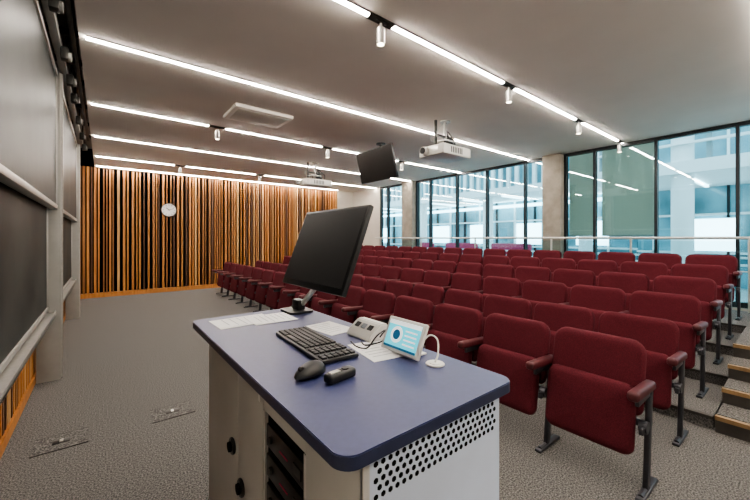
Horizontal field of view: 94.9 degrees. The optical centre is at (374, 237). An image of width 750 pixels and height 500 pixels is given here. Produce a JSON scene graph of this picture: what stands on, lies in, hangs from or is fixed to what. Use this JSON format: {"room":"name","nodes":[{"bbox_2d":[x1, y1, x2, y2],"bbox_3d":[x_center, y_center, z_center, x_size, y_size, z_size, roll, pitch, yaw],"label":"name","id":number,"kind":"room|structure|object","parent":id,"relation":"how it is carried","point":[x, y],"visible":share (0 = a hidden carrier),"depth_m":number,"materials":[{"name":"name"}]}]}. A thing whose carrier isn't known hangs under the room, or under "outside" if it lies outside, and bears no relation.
{"room":"lecture hall","nodes":[
{"label":"lecture hall","id":0,"kind":"room"},
{"bbox_2d":[80,148,326,293],"bbox_3d":[-4.218,-0.425,11.083,8.570,3.850,0.100,0,0,-38],"label":"wall","id":1,"kind":"structure","parent":0,"point":[86,157],"depth_m":9.19,"materials":[{"name":"black"}]},
{"bbox_2d":[40,0,91,148],"bbox_3d":[-2.999,-2.145,3.212,0.720,0.410,13.760,0,0,-38],"label":"trim","id":2,"kind":"structure","parent":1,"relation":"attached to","point":[62,18],"depth_m":4.20,"materials":[{"name":"black metal"}]},
{"bbox_2d":[80,284,219,298],"bbox_3d":[-4.434,1.445,10.750,7.580,0.110,0.135,0,0,-38],"label":"baseboard","id":3,"kind":"structure","parent":1,"relation":"attached to","point":[142,291],"depth_m":9.29,"materials":[{"name":"orange wood"}]},
{"bbox_2d":[80,166,336,293],"bbox_3d":[-4.434,-0.196,10.754,7.564,3.168,0.132,0,0,-38],"label":"cladding","id":4,"kind":"object","parent":1,"relation":"attached to","point":[289,202],"visible":0.66,"depth_m":10.08,"materials":[{"name":"orange wood"}]},
{"bbox_2d":[161,203,176,216],"bbox_3d":[-5.746,-0.780,9.588,0.380,0.380,0.060,0,0,-38],"label":"wall clock","id":5,"kind":"object","parent":4,"relation":"attached to","point":[168,209],"visible":1,"depth_m":9.57,"materials":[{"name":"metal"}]},
{"bbox_2d":[337,191,352,208],"bbox_3d":[-1.180,-0.150,13.367,0.730,3.300,0.075,0,0,-38],"label":"wall","id":6,"kind":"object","parent":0,"point":[344,199],"depth_m":13.32,"materials":[{"name":"beige paint"}]},
{"bbox_2d":[0,287,749,499],"bbox_3d":[0.080,1.575,5.647,8.570,0.150,13.960,0,0,-38],"label":"floor","id":7,"kind":"structure","parent":0,"point":[126,357],"depth_m":2.56,"materials":[{"name":"carpet"}]},
{"bbox_2d":[36,73,62,383],"bbox_3d":[-3.447,-0.125,3.655,0.205,3.250,0.150,0,0,-38],"label":"support post","id":8,"kind":"object","parent":7,"relation":"on","point":[49,351],"depth_m":3.63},
{"bbox_2d":[29,426,89,457],"bbox_3d":[-2.309,1.494,2.534,0.312,0.012,0.252,0,0,-38],"label":"box","id":9,"kind":"object","parent":7,"relation":"on","point":[79,436],"visible":1,"depth_m":2.52,"materials":[{"name":"carpet"}]},
{"bbox_2d":[38,0,90,150],"bbox_3d":[-3.283,-1.810,3.523,0.420,0.300,7.600,0,0,-38],"label":"chalkboard track header","id":10,"kind":"object","parent":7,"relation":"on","point":[62,55],"visible":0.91,"depth_m":3.43,"materials":[{"name":"black metal"}]},
{"bbox_2d":[0,182,55,404],"bbox_3d":[-2.270,0.205,2.157,0.115,1.190,3.600,0,0,-38],"label":"chalkboard","id":11,"kind":"object","parent":10,"relation":"attached to","point":[24,317],"visible":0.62,"depth_m":2.36,"materials":[{"name":"metal"}]},
{"bbox_2d":[0,0,57,208],"bbox_3d":[-2.239,-1.015,2.182,0.065,1.430,3.600,0,0,-38],"label":"chalkboard","id":12,"kind":"object","parent":10,"relation":"attached to","point":[28,70],"visible":1,"depth_m":2.27,"materials":[{"name":"metal"}]},
{"bbox_2d":[63,216,75,301],"bbox_3d":[-4.546,0.205,5.036,0.115,1.190,3.300,0,0,-38],"label":"chalkboard","id":13,"kind":"object","parent":10,"relation":"attached to","point":[68,283],"visible":0.32,"depth_m":5.47,"materials":[{"name":"metal"}]},
{"bbox_2d":[63,93,77,221],"bbox_3d":[-4.515,-1.015,5.061,0.065,1.430,3.300,0,0,-38],"label":"chalkboard","id":14,"kind":"object","parent":10,"relation":"attached to","point":[70,145],"visible":0.52,"depth_m":5.04,"materials":[{"name":"metal"}]},
{"bbox_2d":[65,144,79,319],"bbox_3d":[-5.631,-0.125,6.416,0.205,3.250,0.150,0,0,-38],"label":"support post","id":15,"kind":"object","parent":7,"relation":"on","point":[72,301],"depth_m":6.39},
{"bbox_2d":[149,400,194,422],"bbox_3d":[-1.752,1.494,2.974,0.312,0.012,0.252,0,0,-38],"label":"floor outlet cover","id":16,"kind":"object","parent":7,"relation":"on","point":[175,410],"visible":1,"depth_m":2.96,"materials":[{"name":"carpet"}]},
{"bbox_2d":[211,262,233,296],"bbox_3d":[-4.011,1.071,9.055,0.420,0.858,0.640,0,0,-38],"label":"seat","id":17,"kind":"object","parent":7,"relation":"on","point":[226,268],"visible":0.69,"depth_m":8.98,"materials":[{"name":"red fabric"}]},
{"bbox_2d":[223,263,240,299],"bbox_3d":[-3.636,1.071,8.581,0.420,0.858,0.592,0,0,-38],"label":"seat","id":18,"kind":"object","parent":7,"relation":"on","point":[233,267],"visible":0.66,"depth_m":8.47,"materials":[{"name":"red fabric"}]},
{"bbox_2d":[230,264,248,303],"bbox_3d":[-3.276,1.071,8.126,0.420,0.858,0.592,0,0,-38],"label":"seat","id":19,"kind":"object","parent":7,"relation":"on","point":[240,268],"visible":0.65,"depth_m":8.02,"materials":[{"name":"red fabric"}]},
{"bbox_2d":[237,266,257,307],"bbox_3d":[-2.917,1.071,7.671,0.420,0.858,0.592,0,0,-38],"label":"seat","id":20,"kind":"object","parent":7,"relation":"on","point":[248,273],"visible":0.66,"depth_m":7.56,"materials":[{"name":"red fabric"}]},
{"bbox_2d":[245,267,267,311],"bbox_3d":[-2.557,1.071,7.216,0.420,0.858,0.592,0,0,-38],"label":"seat","id":21,"kind":"object","parent":7,"relation":"on","point":[258,272],"visible":0.69,"depth_m":7.12,"materials":[{"name":"red fabric"}]},
{"bbox_2d":[255,269,275,309],"bbox_3d":[-2.197,1.071,6.761,0.420,0.858,0.592,0,0,-38],"label":"seat","id":22,"kind":"object","parent":7,"relation":"on","point":[268,275],"visible":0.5,"depth_m":6.69,"materials":[{"name":"red fabric"}]},
{"bbox_2d":[265,272,285,308],"bbox_3d":[-1.837,1.071,6.306,0.420,0.858,0.592,0,0,-38],"label":"seat","id":23,"kind":"object","parent":7,"relation":"on","point":[273,291],"visible":0.5,"depth_m":6.26,"materials":[{"name":"red fabric"}]},
{"bbox_2d":[278,283,300,308],"bbox_3d":[-1.478,1.071,5.851,0.420,0.858,0.592,0,0,-38],"label":"seat","id":24,"kind":"object","parent":7,"relation":"on","point":[287,294],"visible":0.36,"depth_m":5.78,"materials":[{"name":"red fabric"}]},
{"bbox_2d":[294,287,317,308],"bbox_3d":[-1.118,1.071,5.396,0.420,0.858,0.592,0,0,-38],"label":"seat","id":25,"kind":"object","parent":7,"relation":"on","point":[303,291],"visible":0.18,"depth_m":5.27,"materials":[{"name":"red fabric"}]},
{"bbox_2d":[311,291,337,315],"bbox_3d":[-0.758,1.071,4.941,0.420,0.858,0.592,0,0,-38],"label":"seat","id":26,"kind":"object","parent":7,"relation":"on","point":[323,303],"visible":0.32,"depth_m":4.87,"materials":[{"name":"red fabric"}]},
{"bbox_2d":[331,285,365,323],"bbox_3d":[-0.399,1.071,4.486,0.420,0.858,0.592,0,0,-38],"label":"seat","id":27,"kind":"object","parent":7,"relation":"on","point":[346,309],"visible":0.42,"depth_m":4.45,"materials":[{"name":"red fabric"}]},
{"bbox_2d":[193,309,509,499],"bbox_3d":[-0.265,0.965,1.419,0.625,1.070,1.445,0,0,-38],"label":"lectern","id":28,"kind":"object","parent":7,"relation":"on","point":[400,428],"visible":0.99,"depth_m":0.99,"materials":[{"name":"laminate"}]},
{"bbox_2d":[209,314,263,329],"bbox_3d":[-0.682,0.429,1.781,0.287,0.002,0.220,0,0,-38],"label":"paper sheet","id":29,"kind":"object","parent":28,"relation":"on","point":[234,322],"visible":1,"depth_m":1.74,"materials":[{"name":"grey paper"}]},
{"bbox_2d":[244,312,296,324],"bbox_3d":[-0.555,0.427,1.830,0.227,0.002,0.218,0,0,-38],"label":"paper sheet","id":30,"kind":"object","parent":28,"relation":"on","point":[275,317],"visible":1,"depth_m":1.82,"materials":[{"name":"grey paper"}]},
{"bbox_2d":[294,360,325,379],"bbox_3d":[-0.203,0.407,1.071,0.113,0.043,0.072,0,0,-38],"label":"computer mouse","id":31,"kind":"object","parent":28,"relation":"on","point":[313,368],"visible":1,"depth_m":1.05,"materials":[{"name":"black plastic"}]},
{"bbox_2d":[276,326,358,364],"bbox_3d":[-0.248,0.418,1.378,0.150,0.022,0.450,0,0,-35],"label":"keyboard","id":32,"kind":"object","parent":28,"relation":"on","point":[317,346],"visible":0.99,"depth_m":1.32,"materials":[{"name":"black plastic"}]},
{"bbox_2d":[280,205,373,314],"bbox_3d":[-0.297,0.139,1.799,0.177,0.580,0.730,0,0,-38],"label":"computer monitor","id":33,"kind":"object","parent":28,"relation":"on","point":[327,249],"visible":1,"depth_m":1.69,"materials":[{"name":"black plastic"}]},
{"bbox_2d":[307,321,348,335],"bbox_3d":[-0.214,0.429,1.641,0.150,0.002,0.220,0,0,-44],"label":"paper sheet","id":34,"kind":"object","parent":28,"relation":"on","point":[329,328],"visible":0.96,"depth_m":1.63,"materials":[{"name":"grey paper"}]},
{"bbox_2d":[324,365,355,384],"bbox_3d":[-0.106,0.413,1.045,0.040,0.031,0.104,0,0,44],"label":"remote control","id":35,"kind":"object","parent":28,"relation":"on","point":[345,372],"visible":1,"depth_m":1.03,"materials":[{"name":"black plastic"}]},
{"bbox_2d":[347,317,386,341],"bbox_3d":[-0.035,0.395,1.502,0.103,0.066,0.170,0,0,-38],"label":"box","id":36,"kind":"object","parent":28,"relation":"on","point":[363,328],"visible":0.94,"depth_m":1.47,"materials":[{"name":"white plastic"}]},
{"bbox_2d":[348,340,402,361],"bbox_3d":[0.012,0.429,1.323,0.160,0.002,0.220,0,0,-30],"label":"paper sheet","id":37,"kind":"object","parent":28,"relation":"on","point":[375,353],"visible":0.78,"depth_m":1.29,"materials":[{"name":"grey paper"}]},
{"bbox_2d":[381,315,428,360],"bbox_3d":[0.121,0.366,1.275,0.100,0.124,0.196,0,0,-38],"label":"control panel","id":38,"kind":"object","parent":28,"relation":"on","point":[406,338],"visible":1,"depth_m":1.24,"materials":[{"name":"white plastic"}]},
{"bbox_2d":[350,274,364,286],"bbox_3d":[-0.451,1.071,5.923,0.420,0.858,0.592,0,0,-38],"label":"seat","id":39,"kind":"object","parent":7,"relation":"on","point":[357,280],"visible":0.02,"depth_m":5.91,"materials":[{"name":"red fabric"}]},
{"bbox_2d":[363,276,386,291],"bbox_3d":[-0.091,1.071,5.468,0.420,0.858,0.592,0,0,-38],"label":"seat","id":40,"kind":"object","parent":7,"relation":"on","point":[374,283],"visible":0.12,"depth_m":5.53,"materials":[{"name":"red fabric"}]},
{"bbox_2d":[356,289,395,323],"bbox_3d":[-0.039,1.071,4.031,0.420,0.858,0.592,0,0,-38],"label":"seat","id":41,"kind":"object","parent":7,"relation":"on","point":[378,305],"visible":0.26,"depth_m":4.06,"materials":[{"name":"red fabric"}]},
{"bbox_2d":[385,280,412,298],"bbox_3d":[0.268,1.071,5.013,0.420,0.858,0.592,0,0,-38],"label":"seat","id":42,"kind":"object","parent":7,"relation":"on","point":[398,288],"visible":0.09,"depth_m":5.07,"materials":[{"name":"red fabric"}]},
{"bbox_2d":[387,295,433,347],"bbox_3d":[0.321,1.071,3.576,0.420,0.858,0.592,0,0,-38],"label":"seat","id":43,"kind":"object","parent":7,"relation":"on","point":[414,309],"visible":0.22,"depth_m":3.62,"materials":[{"name":"red fabric"}]},
{"bbox_2d":[412,284,444,323],"bbox_3d":[0.628,1.071,4.559,0.420,0.858,0.592,0,0,-38],"label":"seat","id":44,"kind":"object","parent":7,"relation":"on","point":[435,294],"visible":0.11,"depth_m":4.60,"materials":[{"name":"red fabric"}]},
{"bbox_2d":[425,303,483,365],"bbox_3d":[0.681,1.071,3.121,0.420,0.858,0.592,0,0,-38],"label":"seat","id":45,"kind":"object","parent":7,"relation":"on","point":[458,329],"visible":0.56,"depth_m":3.11,"materials":[{"name":"red fabric"}]},
{"bbox_2d":[444,288,482,313],"bbox_3d":[0.988,1.071,4.104,0.420,0.858,0.592,0,0,-38],"label":"seat","id":46,"kind":"object","parent":7,"relation":"on","point":[464,298],"visible":0.18,"depth_m":4.16,"materials":[{"name":"red fabric"}]},
{"bbox_2d":[482,294,531,336],"bbox_3d":[1.347,1.071,3.649,0.420,0.858,0.592,0,0,-38],"label":"seat","id":47,"kind":"object","parent":7,"relation":"on","point":[506,305],"visible":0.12,"depth_m":3.73,"materials":[{"name":"red fabric"}]},
{"bbox_2d":[477,313,559,453],"bbox_3d":[1.040,1.071,2.666,0.420,0.858,0.592,0,0,-38],"label":"seat","id":48,"kind":"object","parent":7,"relation":"on","point":[515,348],"visible":0.84,"depth_m":2.60,"materials":[{"name":"red fabric"}]},
{"bbox_2d":[533,302,594,370],"bbox_3d":[1.707,1.071,3.194,0.420,0.858,0.592,0,0,-38],"label":"seat","id":49,"kind":"object","parent":7,"relation":"on","point":[556,316],"visible":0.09,"depth_m":3.25,"materials":[{"name":"red fabric"}]},
{"bbox_2d":[545,327,657,499],"bbox_3d":[1.400,1.071,2.211,0.420,0.858,0.592,0,0,-38],"label":"seat","id":50,"kind":"object","parent":7,"relation":"on","point":[598,385],"visible":1,"depth_m":2.17,"materials":[{"name":"red fabric"}]},
{"bbox_2d":[598,311,688,446],"bbox_3d":[2.067,1.071,2.739,0.420,0.858,0.592,0,0,-38],"label":"seat","id":51,"kind":"object","parent":7,"relation":"on","point":[659,337],"visible":0.7,"depth_m":2.63,"materials":[{"name":"red fabric"}]},
{"bbox_2d":[644,309,749,428],"bbox_3d":[0.847,1.298,8.045,3.832,0.403,10.630,0,0,-38],"label":"platform","id":52,"kind":"object","parent":7,"relation":"on","point":[698,411],"visible":0.07,"depth_m":3.31,"materials":[{"name":"carpet"}]},
{"bbox_2d":[363,264,381,277],"bbox_3d":[-0.144,0.970,6.905,0.420,0.858,0.592,0,0,-38],"label":"seat","id":53,"kind":"object","parent":52,"relation":"on","point":[371,270],"visible":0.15,"depth_m":6.96,"materials":[{"name":"red fabric"}]},
{"bbox_2d":[380,266,401,281],"bbox_3d":[0.215,0.970,6.451,0.420,0.858,0.592,0,0,-38],"label":"seat","id":54,"kind":"object","parent":52,"relation":"on","point":[388,273],"visible":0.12,"depth_m":6.51,"materials":[{"name":"red fabric"}]},
{"bbox_2d":[394,258,412,268],"bbox_3d":[0.522,0.870,7.433,0.420,0.858,0.592,0,0,-38],"label":"seat","id":55,"kind":"object","parent":52,"relation":"on","point":[402,263],"visible":0.12,"depth_m":7.49,"materials":[{"name":"red fabric"}]},
{"bbox_2d":[400,268,424,286],"bbox_3d":[0.575,0.970,5.996,0.420,0.858,0.592,0,0,-38],"label":"seat","id":56,"kind":"object","parent":52,"relation":"on","point":[414,276],"visible":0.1,"depth_m":6.04,"materials":[{"name":"red fabric"}]},
{"bbox_2d":[412,259,432,271],"bbox_3d":[0.882,0.870,6.978,0.420,0.858,0.592,0,0,-38],"label":"seat","id":57,"kind":"object","parent":52,"relation":"on","point":[424,264],"visible":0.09,"depth_m":7.04,"materials":[{"name":"red fabric"}]},
{"bbox_2d":[423,270,450,302],"bbox_3d":[0.935,0.970,5.541,0.420,0.858,0.592,0,0,-38],"label":"seat","id":58,"kind":"object","parent":52,"relation":"on","point":[442,279],"visible":0.23,"depth_m":5.59,"materials":[{"name":"red fabric"}]},
{"bbox_2d":[432,260,455,285],"bbox_3d":[1.242,0.870,6.523,0.420,0.858,0.592,0,0,-38],"label":"seat","id":59,"kind":"object","parent":52,"relation":"on","point":[438,265],"visible":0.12,"depth_m":6.57,"materials":[{"name":"red fabric"}]},
{"bbox_2d":[439,253,459,272],"bbox_3d":[1.549,0.770,7.505,0.420,0.858,0.592,0,0,-38],"label":"seat","id":60,"kind":"object","parent":52,"relation":"on","point":[443,256],"visible":0.09,"depth_m":7.56,"materials":[{"name":"red fabric"}]},
{"bbox_2d":[451,273,482,293],"bbox_3d":[1.295,0.970,5.086,0.420,0.858,0.592,0,0,-38],"label":"seat","id":61,"kind":"object","parent":52,"relation":"on","point":[462,281],"visible":0.17,"depth_m":5.14,"materials":[{"name":"red fabric"}]},
{"bbox_2d":[456,262,482,276],"bbox_3d":[1.602,0.870,6.068,0.420,0.858,0.592,0,0,-38],"label":"seat","id":62,"kind":"object","parent":52,"relation":"on","point":[462,267],"visible":0.14,"depth_m":6.13,"materials":[{"name":"red fabric"}]},
{"bbox_2d":[460,254,482,263],"bbox_3d":[1.909,0.770,7.050,0.420,0.858,0.592,0,0,-38],"label":"seat","id":63,"kind":"object","parent":52,"relation":"on","point":[473,258],"visible":0.11,"depth_m":7.12,"materials":[{"name":"red fabric"}]},
{"bbox_2d":[482,249,505,264],"bbox_3d":[2.575,0.670,7.577,0.420,0.858,0.592,0,0,-38],"label":"seat","id":64,"kind":"object","parent":52,"relation":"on","point":[501,252],"visible":0.1,"depth_m":7.66,"materials":[{"name":"red fabric"}]},
{"bbox_2d":[482,255,509,275],"bbox_3d":[2.268,0.770,6.595,0.420,0.858,0.592,0,0,-38],"label":"seat","id":65,"kind":"object","parent":52,"relation":"on","point":[488,259],"visible":0.14,"depth_m":6.69,"materials":[{"name":"red fabric"}]},
{"bbox_2d":[482,264,513,290],"bbox_3d":[1.962,0.870,5.613,0.420,0.858,0.592,0,0,-38],"label":"seat","id":66,"kind":"object","parent":52,"relation":"on","point":[498,270],"visible":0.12,"depth_m":5.70,"materials":[{"name":"red fabric"}]},
{"bbox_2d":[482,276,521,311],"bbox_3d":[1.655,0.970,4.631,0.420,0.858,0.592,0,0,-38],"label":"seat","id":67,"kind":"object","parent":52,"relation":"on","point":[504,286],"visible":0.2,"depth_m":4.71,"materials":[{"name":"red fabric"}]},
{"bbox_2d":[507,249,531,264],"bbox_3d":[2.935,0.670,7.122,0.420,0.858,0.592,0,0,-38],"label":"seat","id":68,"kind":"object","parent":52,"relation":"on","point":[511,253],"visible":0.13,"depth_m":7.21,"materials":[{"name":"red fabric"}]},
{"bbox_2d":[510,256,539,277],"bbox_3d":[2.628,0.770,6.140,0.420,0.858,0.592,0,0,-38],"label":"seat","id":69,"kind":"object","parent":52,"relation":"on","point":[516,261],"visible":0.12,"depth_m":6.22,"materials":[{"name":"red fabric"}]},
{"bbox_2d":[515,266,550,295],"bbox_3d":[2.321,0.870,5.158,0.420,0.858,0.592,0,0,-38],"label":"seat","id":70,"kind":"object","parent":52,"relation":"on","point":[523,273],"visible":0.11,"depth_m":5.23,"materials":[{"name":"red fabric"}]},
{"bbox_2d":[522,280,569,319],"bbox_3d":[2.014,0.970,4.176,0.420,0.858,0.592,0,0,-38],"label":"seat","id":71,"kind":"object","parent":52,"relation":"on","point":[535,291],"visible":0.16,"depth_m":4.23,"materials":[{"name":"red fabric"}]},
{"bbox_2d":[533,250,561,266],"bbox_3d":[3.295,0.670,6.667,0.420,0.858,0.592,0,0,-38],"label":"seat","id":72,"kind":"object","parent":52,"relation":"on","point":[541,254],"visible":0.16,"depth_m":6.75,"materials":[{"name":"red fabric"}]},
{"bbox_2d":[541,258,575,281],"bbox_3d":[2.988,0.770,5.685,0.420,0.858,0.592,0,0,-38],"label":"seat","id":73,"kind":"object","parent":52,"relation":"on","point":[552,264],"visible":0.17,"depth_m":5.76,"materials":[{"name":"red fabric"}]},
{"bbox_2d":[375,237,749,312],"bbox_3d":[2.774,0.536,8.504,0.044,1.117,8.900,0,0,-38],"label":"guard rail","id":74,"kind":"object","parent":52,"relation":"on","point":[380,238],"visible":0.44,"depth_m":6.62,"materials":[{"name":"silver metal"}]},
{"bbox_2d":[552,268,595,301],"bbox_3d":[2.681,0.870,4.703,0.420,0.858,0.592,0,0,-38],"label":"seat","id":75,"kind":"object","parent":52,"relation":"on","point":[569,277],"visible":0.18,"depth_m":4.76,"materials":[{"name":"red fabric"}]},
{"bbox_2d":[563,251,595,269],"bbox_3d":[3.655,0.670,6.212,0.420,0.858,0.592,0,0,-38],"label":"seat","id":76,"kind":"object","parent":52,"relation":"on","point":[576,256],"visible":0.1,"depth_m":6.29,"materials":[{"name":"red fabric"}]},
{"bbox_2d":[577,259,617,285],"bbox_3d":[3.348,0.770,5.230,0.420,0.858,0.592,0,0,-38],"label":"seat","id":77,"kind":"object","parent":52,"relation":"on","point":[597,266],"visible":0.12,"depth_m":5.29,"materials":[{"name":"red fabric"}]},
{"bbox_2d":[569,285,629,331],"bbox_3d":[2.374,0.970,3.721,0.420,0.858,0.592,0,0,-38],"label":"seat","id":78,"kind":"object","parent":52,"relation":"on","point":[598,299],"visible":0.23,"depth_m":3.76,"materials":[{"name":"red fabric"}]},
{"bbox_2d":[598,252,634,271],"bbox_3d":[4.014,0.670,5.757,0.420,0.858,0.592,0,0,-38],"label":"seat","id":79,"kind":"object","parent":52,"relation":"on","point":[618,257],"visible":0.13,"depth_m":5.81,"materials":[{"name":"red fabric"}]},
{"bbox_2d":[598,272,648,310],"bbox_3d":[3.041,0.870,4.248,0.420,0.858,0.592,0,0,-38],"label":"seat","id":80,"kind":"object","parent":52,"relation":"on","point":[629,283],"visible":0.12,"depth_m":4.29,"materials":[{"name":"red fabric"}]},
{"bbox_2d":[620,261,667,291],"bbox_3d":[3.707,0.770,4.775,0.420,0.858,0.592,0,0,-38],"label":"seat","id":81,"kind":"object","parent":52,"relation":"on","point":[652,270],"visible":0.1,"depth_m":4.82,"materials":[{"name":"red fabric"}]},
{"bbox_2d":[638,253,681,275],"bbox_3d":[4.374,0.670,5.302,0.420,0.858,0.592,0,0,-38],"label":"seat","id":82,"kind":"object","parent":52,"relation":"on","point":[668,259],"visible":0.12,"depth_m":5.35,"materials":[{"name":"red fabric"}]},
{"bbox_2d":[629,291,708,398],"bbox_3d":[2.734,0.970,3.266,0.420,0.858,0.592,0,0,-38],"label":"seat","id":83,"kind":"object","parent":52,"relation":"on","point":[684,311],"visible":0.67,"depth_m":3.19,"materials":[{"name":"red fabric"}]},
{"bbox_2d":[653,275,722,364],"bbox_3d":[3.400,0.870,3.793,0.420,0.858,0.592,0,0,-38],"label":"seat","id":84,"kind":"object","parent":52,"relation":"on","point":[704,289],"visible":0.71,"depth_m":3.72,"materials":[{"name":"red fabric"}]},
{"bbox_2d":[671,264,733,339],"bbox_3d":[4.067,0.770,4.320,0.420,0.858,0.592,0,0,-38],"label":"seat","id":85,"kind":"object","parent":52,"relation":"on","point":[719,274],"visible":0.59,"depth_m":4.25,"materials":[{"name":"red fabric"}]},
{"bbox_2d":[685,254,742,320],"bbox_3d":[4.734,0.670,4.847,0.420,0.858,0.592,0,0,-38],"label":"seat","id":86,"kind":"object","parent":52,"relation":"on","point":[730,262],"visible":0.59,"depth_m":4.77,"materials":[{"name":"red fabric"}]},
{"bbox_2d":[715,322,749,441],"bbox_3d":[5.051,1.257,2.705,3.860,0.486,2.938,0,0,-38],"label":"steps","id":87,"kind":"structure","parent":7,"relation":"on","point":[732,419],"depth_m":2.83,"materials":[{"name":"carpet"}]},
{"bbox_2d":[74,0,749,191],"bbox_3d":[0.295,-1.870,5.817,8.020,0.140,13.760,0,0,-38],"label":"ceiling","id":88,"kind":"structure","parent":0,"point":[630,70],"depth_m":3.88,"materials":[{"name":"paint"}]},
{"bbox_2d":[97,165,333,189],"bbox_3d":[-4.163,-1.792,10.731,7.020,0.016,0.062,0,0,-38],"label":"recessed light","id":89,"kind":"object","parent":88,"relation":"in","point":[97,165],"visible":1,"depth_m":9.89,"materials":[{"name":"white plastic"}]},
{"bbox_2d":[96,156,372,187],"bbox_3d":[-3.043,-1.792,9.960,7.820,0.016,0.072,0,0,-38],"label":"recessed light","id":90,"kind":"object","parent":88,"relation":"in","point":[96,156],"visible":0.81,"depth_m":8.88,"materials":[{"name":"white plastic"}]},
{"bbox_2d":[94,135,409,180],"bbox_3d":[-1.865,-1.792,8.469,7.820,0.016,0.062,0,0,-38],"label":"recessed light","id":91,"kind":"object","parent":88,"relation":"in","point":[94,135],"visible":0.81,"depth_m":7.29,"materials":[{"name":"white plastic"}]},
{"bbox_2d":[223,103,292,128],"bbox_3d":[-1.709,-1.772,5.048,0.820,0.056,0.600,0,0,-38],"label":"ceiling access panel","id":92,"kind":"object","parent":88,"relation":"attached to","point":[238,112],"depth_m":4.95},
{"bbox_2d":[91,102,461,172],"bbox_3d":[-0.718,-1.698,7.018,7.820,0.203,0.072,0,0,-38],"label":"recessed light","id":93,"kind":"object","parent":88,"relation":"in","point":[96,104],"depth_m":5.57,"materials":[{"name":"white plastic"}]},
{"bbox_2d":[86,35,529,160],"bbox_3d":[0.480,-1.792,5.504,7.820,0.016,0.062,0,0,-38],"label":"recessed light","id":94,"kind":"object","parent":88,"relation":"in","point":[93,39],"visible":1,"depth_m":4.00,"materials":[{"name":"white plastic"}]},
{"bbox_2d":[297,162,331,188],"bbox_3d":[-1.469,-1.517,8.207,0.732,0.573,0.482,0,0,-38],"label":"ceiling projector","id":95,"kind":"object","parent":88,"relation":"hanging from","point":[317,182],"depth_m":8.15,"materials":[{"name":"white plastic"}]},
{"bbox_2d":[356,142,398,183],"bbox_3d":[0.065,-1.442,6.527,0.302,0.716,1.060,0,0,-38],"label":"monitor","id":96,"kind":"object","parent":88,"relation":"hanging from","point":[379,163],"depth_m":6.42,"materials":[{"name":"black plastic"}]},
{"bbox_2d":[420,120,469,162],"bbox_3d":[1.052,-1.517,5.293,0.732,0.573,0.482,0,0,-38],"label":"ceiling projector","id":97,"kind":"object","parent":88,"relation":"hanging from","point":[444,150],"depth_m":5.22,"materials":[{"name":"white plastic"}]},
{"bbox_2d":[333,0,623,152],"bbox_3d":[1.608,-1.698,4.077,7.820,0.203,0.072,0,0,-38],"label":"recessed light","id":98,"kind":"object","parent":88,"relation":"in","point":[369,15],"depth_m":3.38,"materials":[{"name":"white plastic"}]},
{"bbox_2d":[353,187,747,310],"bbox_3d":[3.403,-0.150,8.272,0.140,3.300,13.755,0,0,-38],"label":"wall","id":99,"kind":"structure","parent":0,"point":[371,196],"depth_m":12.58,"materials":[{"name":"beige paint"}]},
{"bbox_2d":[380,184,401,245],"bbox_3d":[0.625,-0.360,11.777,0.110,2.880,1.300,0,0,-38],"label":"window","id":100,"kind":"structure","parent":99,"relation":"in","point":[397,185],"depth_m":11.97,"materials":[{"name":"black metal"}]},
{"bbox_2d":[402,181,419,247],"bbox_3d":[1.154,-0.362,11.060,0.370,2.875,0.480,0,0,-38],"label":"concrete column","id":101,"kind":"structure","parent":99,"relation":"on","point":[409,187],"depth_m":10.88,"materials":[{"name":"grey concrete"}]},
{"bbox_2d":[542,153,563,257],"bbox_3d":[3.942,-0.362,7.534,0.370,2.875,0.390,0,0,-38],"label":"concrete column","id":102,"kind":"structure","parent":99,"relation":"on","point":[552,165],"depth_m":7.38,"materials":[{"name":"grey concrete"}]},
{"bbox_2d":[386,120,749,307],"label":"window","id":103,"kind":"structure","parent":99,"relation":"in","point":[737,125],"depth_m":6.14,"materials":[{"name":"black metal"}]},
{"bbox_2d":[569,153,592,235],"bbox_3d":[4.375,-0.909,7.284,0.024,1.742,0.480,0,0,-38],"label":"roller blind","id":104,"kind":"object","parent":103,"relation":"attached to","point":[580,166],"visible":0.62,"depth_m":7.29,"materials":[{"name":"fabric"}]},
{"bbox_2d":[602,142,653,235],"bbox_3d":[4.872,-0.909,6.657,0.024,1.742,0.840,0,0,-38],"label":"roller blind","id":105,"kind":"object","parent":103,"relation":"attached to","point":[627,175],"visible":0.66,"depth_m":6.64,"materials":[{"name":"fabric"}]},
{"bbox_2d":[734,288,747,301],"bbox_3d":[8.682,1.600,19.613,22.050,0.200,48.000,0,0,-38],"label":"floor","id":106,"kind":"structure","parent":0,"point":[744,292],"depth_m":8.97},
{"bbox_2d":[420,242,531,254],"bbox_3d":[3.341,0.850,14.115,0.750,1.300,6.000,0,0,-38],"label":"sofa","id":107,"kind":"object","parent":106,"relation":"on","point":[507,246],"visible":0.16,"depth_m":12.91,"materials":[{"name":"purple fabric"}]},
{"bbox_2d":[383,152,637,259],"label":"window","id":108,"kind":"structure","parent":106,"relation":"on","point":[505,184],"depth_m":16.61,"materials":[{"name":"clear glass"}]},
{"bbox_3d":[-3.224,-0.375,2.997,0.100,3.750,13.700,0,0,-38],"label":"wall","id":109,"kind":"structure","parent":0,"visible":0},
{"bbox_2d":[0,314,64,458],"bbox_3d":[-3.525,1.458,3.523,0.070,0.085,7.900,0,0,-38],"label":"baseboard","id":110,"kind":"structure","parent":109,"relation":"attached to","point":[4,440],"depth_m":2.79,"materials":[{"name":"orange wood"}]},
{"bbox_2d":[0,301,64,438],"bbox_3d":[-3.531,1.087,3.518,0.056,0.653,7.900,0,0,-38],"label":"panel","id":111,"kind":"object","parent":109,"relation":"attached to","point":[8,407],"visible":0.16,"depth_m":2.84,"materials":[{"name":"orange wood"}]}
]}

